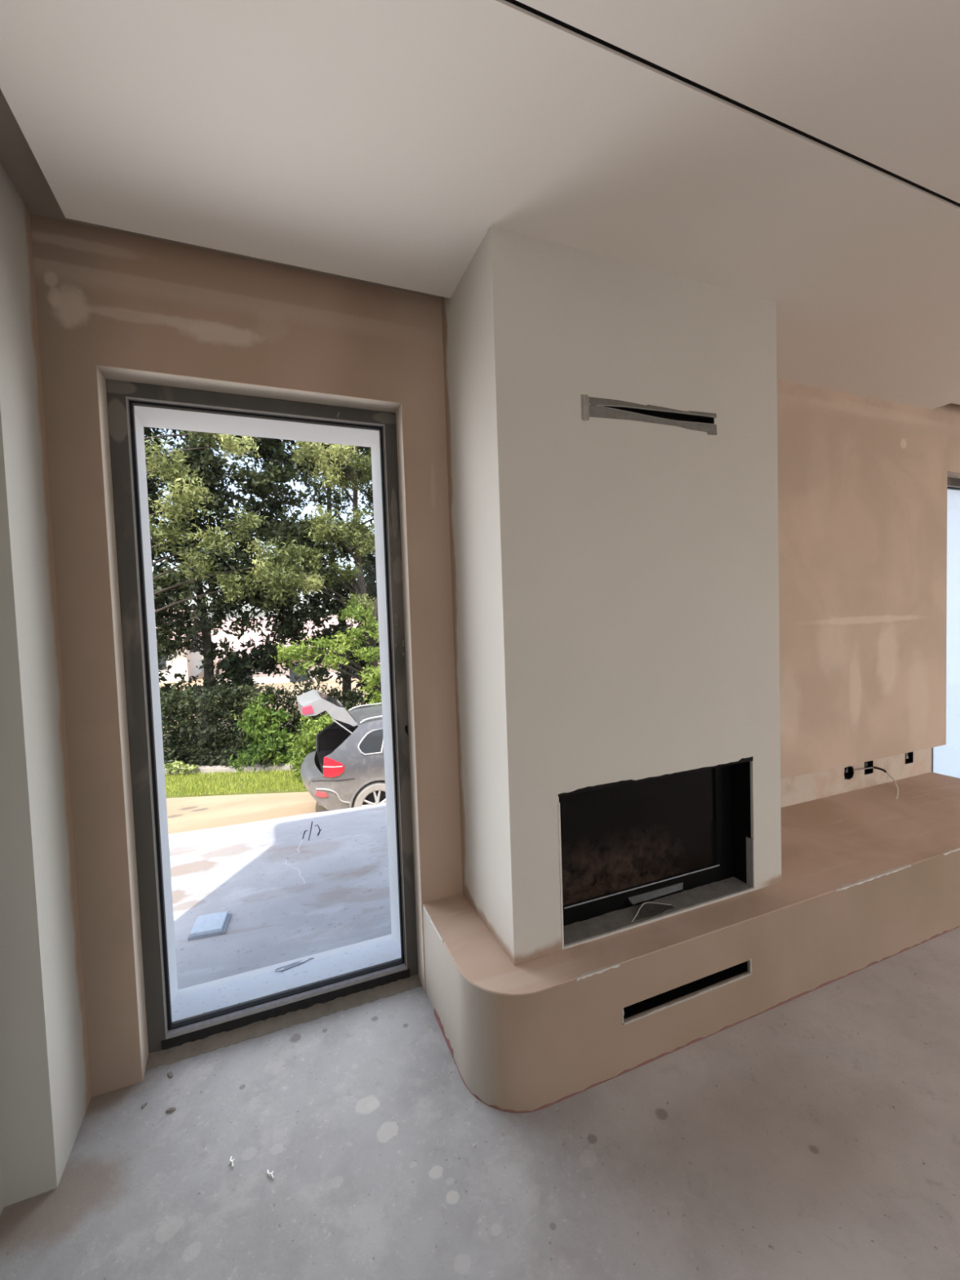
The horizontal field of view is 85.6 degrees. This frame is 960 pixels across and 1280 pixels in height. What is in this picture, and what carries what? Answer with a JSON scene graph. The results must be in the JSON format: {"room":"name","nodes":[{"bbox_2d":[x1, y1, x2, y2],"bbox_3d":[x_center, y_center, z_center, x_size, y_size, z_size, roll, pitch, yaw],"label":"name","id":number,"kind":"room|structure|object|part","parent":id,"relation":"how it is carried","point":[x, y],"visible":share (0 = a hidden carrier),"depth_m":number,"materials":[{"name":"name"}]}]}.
{"room":"unfinished living room","nodes":[
{"label":"unfinished living room","id":0,"kind":"room"},
{"bbox_2d":[0,162,91,1215],"bbox_3d":[-0.294,0.080,-1.384,0.370,2.980,6.300,-3,3,-22],"label":"wall","id":1,"kind":"structure","parent":0,"point":[46,1092],"depth_m":1.39,"materials":[{"name":"white paint"}]},
{"bbox_2d":[0,0,959,409],"bbox_3d":[3.830,-1.481,0.236,9.370,0.284,6.300,-3,3,-22],"label":"ceiling","id":2,"kind":"structure","parent":0,"point":[380,143],"depth_m":1.30,"materials":[{"name":"paint"}]},
{"bbox_2d":[504,0,959,206],"bbox_3d":[3.263,-1.440,2.299,8.886,0.049,0.014,-3,3,-22],"label":"trim","id":3,"kind":"structure","parent":2,"relation":"attached to","point":[517,3],"depth_m":1.21,"materials":[{"name":"black metal"}]},
{"bbox_2d":[0,927,959,1279],"bbox_3d":[3.910,1.426,0.410,9.370,0.150,6.405,-3,3,-22],"label":"floor","id":4,"kind":"structure","parent":0,"point":[815,1135],"depth_m":1.42,"materials":[{"name":"concrete"}]},
{"bbox_2d":[167,1071,173,1078],"bbox_3d":[-1.040,1.460,1.741,0.015,0.006,0.029,-4,3,-44],"label":"crumb","id":5,"kind":"object","parent":4,"relation":"on","point":[170,1074],"visible":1,"depth_m":1.74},
{"bbox_2d":[165,1106,176,1111],"bbox_3d":[-0.963,1.462,1.615,0.031,0.008,0.015,-3,3,-22],"label":"crumb","id":6,"kind":"object","parent":4,"relation":"on","point":[171,1108],"visible":1,"depth_m":1.61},
{"bbox_2d":[228,1155,234,1167],"bbox_3d":[-0.695,1.460,1.450,0.015,0.007,0.031,-3,3,-17],"label":"scrap","id":7,"kind":"object","parent":4,"relation":"on","point":[230,1160],"visible":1,"depth_m":1.45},
{"bbox_2d":[266,1168,274,1178],"bbox_3d":[-0.571,1.457,1.416,0.033,0.007,0.015,0,3,34],"label":"scrap","id":8,"kind":"object","parent":4,"relation":"on","point":[268,1172],"visible":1,"depth_m":1.41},
{"bbox_2d":[422,772,959,1113],"bbox_3d":[1.515,1.158,2.483,3.536,0.370,0.703,-3,3,-22],"label":"bench","id":9,"kind":"object","parent":4,"relation":"on","point":[869,877],"visible":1,"depth_m":1.88,"materials":[{"name":"paint"}]},
{"bbox_2d":[622,958,751,1026],"bbox_3d":[0.705,1.206,1.844,0.576,0.061,0.121,-3,3,-22],"label":"air vent","id":10,"kind":"object","parent":9,"relation":"attached to","point":[630,1011],"visible":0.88,"depth_m":1.81,"materials":[{"name":"black metal"}]},
{"bbox_2d":[853,764,898,799],"bbox_3d":[2.394,0.850,3.119,0.172,0.134,0.212,-4,3,-41],"label":"loose cable","id":11,"kind":"object","parent":9,"relation":"on","point":[867,766],"visible":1,"depth_m":3.15,"materials":[{"name":"grey plastic"}]},
{"bbox_2d":[30,213,959,1097],"bbox_3d":[2.754,-0.159,3.481,9.670,3.130,0.450,-3,3,-22],"label":"wall","id":12,"kind":"structure","parent":0,"point":[862,481],"depth_m":2.01,"materials":[{"name":"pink paint"}]},
{"bbox_2d":[106,378,417,1053],"bbox_3d":[-0.816,0.295,2.115,0.970,2.375,0.374,-3,3,-22],"label":"window frame","id":13,"kind":"structure","parent":12,"relation":"in","point":[193,1016],"depth_m":1.90,"materials":[{"name":"grey paint"}]},
{"bbox_3d":[-0.790,1.427,2.197,0.895,0.105,0.302,-3,3,-22],"label":"sill","id":14,"kind":"part","parent":13,"relation":"part of","materials":[{"name":"white metal"}]},
{"bbox_2d":[275,957,314,972],"bbox_3d":[-0.814,1.427,2.279,0.167,0.019,0.042,-4,3,-35],"label":"strip","id":15,"kind":"object","parent":13,"relation":"on","point":[290,966],"visible":1,"depth_m":2.27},
{"bbox_2d":[146,974,422,1070],"bbox_3d":[-0.698,1.431,1.968,0.970,0.021,0.064,-3,3,-22],"label":"door sill","id":16,"kind":"structure","parent":12,"relation":"attached to","point":[171,1055],"depth_m":1.94,"materials":[{"name":"concrete"}]},
{"bbox_2d":[844,766,853,779],"bbox_3d":[2.230,0.805,3.164,0.090,0.081,0.046,-3,3,-22],"label":"box","id":17,"kind":"object","parent":12,"relation":"attached to","point":[848,771],"visible":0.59,"depth_m":3.16,"materials":[{"name":"black plastic"}]},
{"bbox_2d":[864,760,873,774],"bbox_3d":[2.401,0.790,3.232,0.078,0.078,0.048,-3,3,-22],"label":"box","id":18,"kind":"object","parent":12,"relation":"attached to","point":[869,771],"visible":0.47,"depth_m":3.23,"materials":[{"name":"black plastic"}]},
{"bbox_2d":[905,751,913,764],"bbox_3d":[2.776,0.761,3.383,0.078,0.078,0.048,-3,3,-22],"label":"box","id":19,"kind":"object","parent":12,"relation":"attached to","point":[908,756],"visible":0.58,"depth_m":3.38,"materials":[{"name":"black plastic"}]},
{"bbox_2d":[931,477,959,777],"bbox_3d":[3.362,0.080,3.796,0.970,2.375,0.374,-3,3,-22],"label":"window","id":20,"kind":"structure","parent":12,"relation":"in","point":[945,759],"depth_m":3.60,"materials":[{"name":"white glass"}]},
{"bbox_2d":[441,225,781,965],"bbox_3d":[0.546,-0.169,2.084,1.222,2.383,0.486,-3,3,-22],"label":"chimney breast","id":21,"kind":"structure","parent":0,"point":[615,582],"depth_m":1.80,"materials":[{"name":"white paint"}]},
{"bbox_2d":[581,394,716,435],"bbox_3d":[0.601,-0.788,1.852,0.592,0.089,0.061,-3,3,-22],"label":"air vent","id":22,"kind":"object","parent":21,"relation":"in","point":[591,406],"visible":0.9,"depth_m":1.83,"materials":[{"name":"metal"}]},
{"bbox_3d":[0.350,-0.773,1.723,0.026,0.080,0.004,-3,3,-22],"label":"plate","id":23,"kind":"part","parent":22,"relation":"part of","materials":[{"name":"beige metal"}]},
{"bbox_2d":[557,756,755,950],"bbox_3d":[0.600,0.748,2.102,0.890,0.542,0.433,-3,3,-22],"label":"fireplace insert","id":24,"kind":"object","parent":21,"relation":"in","point":[682,840],"visible":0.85,"depth_m":2.00,"materials":[{"name":"black metal"}]},
{"bbox_3d":[0.626,0.737,1.996,0.735,0.408,0.005,-3,3,-22],"label":"glass door","id":25,"kind":"part","parent":24,"relation":"part of","materials":[{"name":"black glass"}]},
{"bbox_3d":[0.646,0.947,2.003,0.739,0.004,0.005,-3,3,-22],"label":"trim","id":26,"kind":"part","parent":24,"relation":"part of","materials":[{"name":"metal"}]},
{"bbox_2d":[631,902,674,922],"bbox_3d":[0.628,1.006,1.928,0.213,0.027,0.069,-3,3,-22],"label":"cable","id":27,"kind":"object","parent":24,"relation":"on","point":[647,909],"visible":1,"depth_m":1.93,"materials":[{"name":"grey plastic"}]},
{"bbox_2d":[563,876,752,946],"bbox_3d":[0.672,1.014,1.961,0.883,0.009,0.098,-3,3,-22],"label":"shelf","id":28,"kind":"object","parent":24,"relation":"attached to","point":[584,928],"depth_m":1.95,"materials":[{"name":"beige paint"}]},
{"bbox_3d":[0.599,0.752,2.109,0.883,0.522,0.420,-3,3,-22],"label":"steel casing","id":29,"kind":"part","parent":24,"relation":"part of","materials":[{"name":"black metal"}]},
{"label":"outside","id":30,"kind":"structure","parent":0,"visible":0},
{"bbox_2d":[159,648,380,834],"bbox_3d":[-18.308,2.310,44.163,120.000,0.300,88.500,-3,3,-22],"label":"ground","id":31,"kind":"structure","parent":30,"point":[186,814],"depth_m":9.85,"materials":[{"name":"beige concrete"}]},
{"bbox_2d":[155,608,203,682],"bbox_3d":[-25.048,0.309,35.178,10.800,4.930,9.000,-3,3,-22],"label":"house","id":32,"kind":"structure","parent":31,"relation":"on","point":[180,664],"depth_m":33.33,"materials":[{"name":"tile"}]},
{"bbox_2d":[144,430,293,613],"bbox_3d":[-6.452,-0.907,11.848,4.458,8.310,1.806,-3,3,-15],"label":"leafy tree","id":33,"kind":"object","parent":31,"relation":"on","point":[226,441],"visible":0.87,"depth_m":11.66,"materials":[{"name":"green plant"}]},
{"bbox_2d":[143,426,307,751],"bbox_3d":[-7.954,-1.992,13.651,7.551,10.434,3.367,-3,3,-22],"label":"tree","id":34,"kind":"object","parent":31,"relation":"on","point":[200,460],"visible":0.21,"depth_m":13.63,"materials":[{"name":"green plant"}]},
{"bbox_2d":[159,681,292,769],"bbox_3d":[-7.727,1.987,12.370,6.552,2.435,1.525,-2,2,-3],"label":"hedge","id":35,"kind":"object","parent":31,"relation":"on","point":[184,750],"visible":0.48,"depth_m":12.33,"materials":[{"name":"green plant"}]},
{"bbox_2d":[164,763,299,774],"bbox_3d":[-6.452,3.051,12.183,10.887,0.160,0.259,-2,2,1],"label":"kerb","id":36,"kind":"object","parent":31,"relation":"on","point":[203,769],"visible":0.15,"depth_m":12.07,"materials":[{"name":"grey concrete"}]},
{"bbox_2d":[164,768,307,798],"bbox_3d":[-6.181,3.153,11.117,11.377,0.030,1.908,-2,2,1],"label":"grass bank","id":37,"kind":"object","parent":31,"relation":"on","point":[282,790],"visible":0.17,"depth_m":10.79,"materials":[{"name":"plant"}]},
{"bbox_2d":[164,760,199,775],"bbox_3d":[-6.930,2.965,11.964,0.856,0.424,0.316,-2,2,-1],"label":"weeds","id":38,"kind":"object","parent":37,"relation":"on","point":[176,763],"visible":0.84,"depth_m":11.91,"materials":[{"name":"green plant"}]},
{"bbox_2d":[284,707,350,782],"bbox_3d":[-3.423,2.350,11.818,2.073,1.462,1.169,-4,3,-37],"label":"round bush","id":39,"kind":"object","parent":37,"relation":"on","point":[308,739],"visible":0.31,"depth_m":11.42,"materials":[{"name":"green plant"}]},
{"bbox_2d":[227,690,304,771],"bbox_3d":[-5.067,2.160,12.206,1.696,1.920,1.019,-2,2,2],"label":"bush","id":40,"kind":"object","parent":31,"relation":"on","point":[257,713],"visible":0.92,"depth_m":12.07,"materials":[{"name":"green plant"}]},
{"bbox_2d":[168,803,391,989],"bbox_3d":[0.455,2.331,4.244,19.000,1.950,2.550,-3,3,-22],"label":"terrace","id":41,"kind":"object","parent":31,"relation":"on","point":[344,900],"visible":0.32,"depth_m":3.05,"materials":[{"name":"concrete"}]},
{"bbox_2d":[187,911,231,941],"bbox_3d":[-1.393,1.470,2.677,0.168,0.030,0.180,-3,3,-16],"label":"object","id":42,"kind":"object","parent":41,"relation":"on","point":[206,926],"visible":1,"depth_m":2.64,"materials":[{"name":"white"}]},
{"bbox_2d":[275,840,305,883],"bbox_3d":[-1.235,1.448,3.377,0.190,0.001,0.669,-3,3,-22],"label":"trickle","id":43,"kind":"object","parent":41,"relation":"on","point":[302,840],"visible":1,"depth_m":3.38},
{"bbox_2d":[302,821,321,840],"bbox_3d":[-1.252,1.427,3.886,0.125,0.001,0.365,-2,2,-5],"label":"mark","id":44,"kind":"object","parent":41,"relation":"on","point":[317,834],"visible":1,"depth_m":3.85,"materials":[{"name":"black paint"}]},
{"bbox_2d":[210,615,362,684],"bbox_3d":[-12.125,0.506,33.930,9.800,4.100,8.000,-3,3,-22],"label":"house","id":45,"kind":"structure","parent":31,"relation":"on","point":[262,678],"depth_m":30.75,"materials":[{"name":"tile"}]},
{"bbox_2d":[233,435,380,707],"bbox_3d":[-3.361,-2.202,15.360,6.987,10.382,3.242,-3,3,-22],"label":"tree","id":46,"kind":"object","parent":31,"relation":"on","point":[288,622],"visible":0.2,"depth_m":14.45,"materials":[{"name":"green plant"}]},
{"bbox_2d":[251,440,377,690],"bbox_3d":[-3.895,-1.141,12.909,3.308,8.509,1.962,-3,3,-22],"label":"leafy tree","id":47,"kind":"object","parent":31,"relation":"on","point":[312,558],"visible":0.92,"depth_m":12.67,"materials":[{"name":"green plant"}]},
{"bbox_2d":[266,677,377,753],"bbox_3d":[-3.038,1.969,13.351,4.836,2.068,1.568,-3,3,-14],"label":"hedge","id":48,"kind":"object","parent":31,"relation":"on","point":[352,699],"visible":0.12,"depth_m":13.03,"materials":[{"name":"green plant"}]},
{"bbox_2d":[270,593,382,706],"bbox_3d":[-3.404,0.998,12.462,2.989,4.277,1.344,-3,3,-22],"label":"foliage","id":49,"kind":"object","parent":31,"relation":"on","point":[371,658],"visible":0.91,"depth_m":12.44,"materials":[{"name":"green plant"}]},
{"bbox_2d":[297,688,386,810],"bbox_3d":[-0.847,1.929,9.870,4.897,2.224,1.952,-3,3,-22],"label":"car","id":50,"kind":"object","parent":31,"relation":"on","point":[345,770],"visible":0.43,"depth_m":8.49,"materials":[{"name":"grey paint"}]},
{"bbox_2d":[302,705,314,715],"bbox_3d":[-2.764,1.123,8.328,0.185,0.140,0.027,-3,3,-22],"label":"lamp","id":51,"kind":"object","parent":50,"relation":"attached to","point":[306,709],"depth_m":8.32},
{"bbox_2d":[323,756,344,777],"bbox_3d":[-2.335,2.020,8.272,0.338,0.335,0.090,-3,3,-13],"label":"tail lamp","id":52,"kind":"object","parent":50,"relation":"attached to","point":[333,766],"depth_m":8.25,"materials":[{"name":"red plastic"}]},
{"bbox_3d":[-1.098,1.941,10.620,4.805,1.425,0.329,-3,3,-22],"label":"panel","id":53,"kind":"part","parent":50,"relation":"part of","materials":[{"name":"grey paint"}]},
{"bbox_3d":[-0.508,1.984,9.161,4.805,1.425,0.329,-3,3,-22],"label":"panel","id":54,"kind":"part","parent":50,"relation":"part of","materials":[{"name":"grey paint"}]},
{"bbox_3d":[-1.727,1.266,10.220,1.690,0.116,0.031,-3,3,-22],"label":"roof rail","id":55,"kind":"part","parent":50,"relation":"part of","materials":[{"name":"silver metal"}]},
{"bbox_3d":[-1.698,2.507,8.544,0.933,0.469,0.042,-3,3,-22],"label":"arch trim","id":56,"kind":"part","parent":50,"relation":"part of","materials":[{"name":"grey paint"}]},
{"bbox_3d":[-1.778,1.680,8.548,0.490,0.389,0.154,-3,3,-22],"label":"window trim","id":57,"kind":"part","parent":50,"relation":"part of","materials":[{"name":"silver metal"}]},
{"bbox_3d":[-1.225,1.303,8.978,1.690,0.116,0.031,-3,3,-22],"label":"roof rail","id":58,"kind":"part","parent":50,"relation":"part of","materials":[{"name":"silver metal"}]}
]}

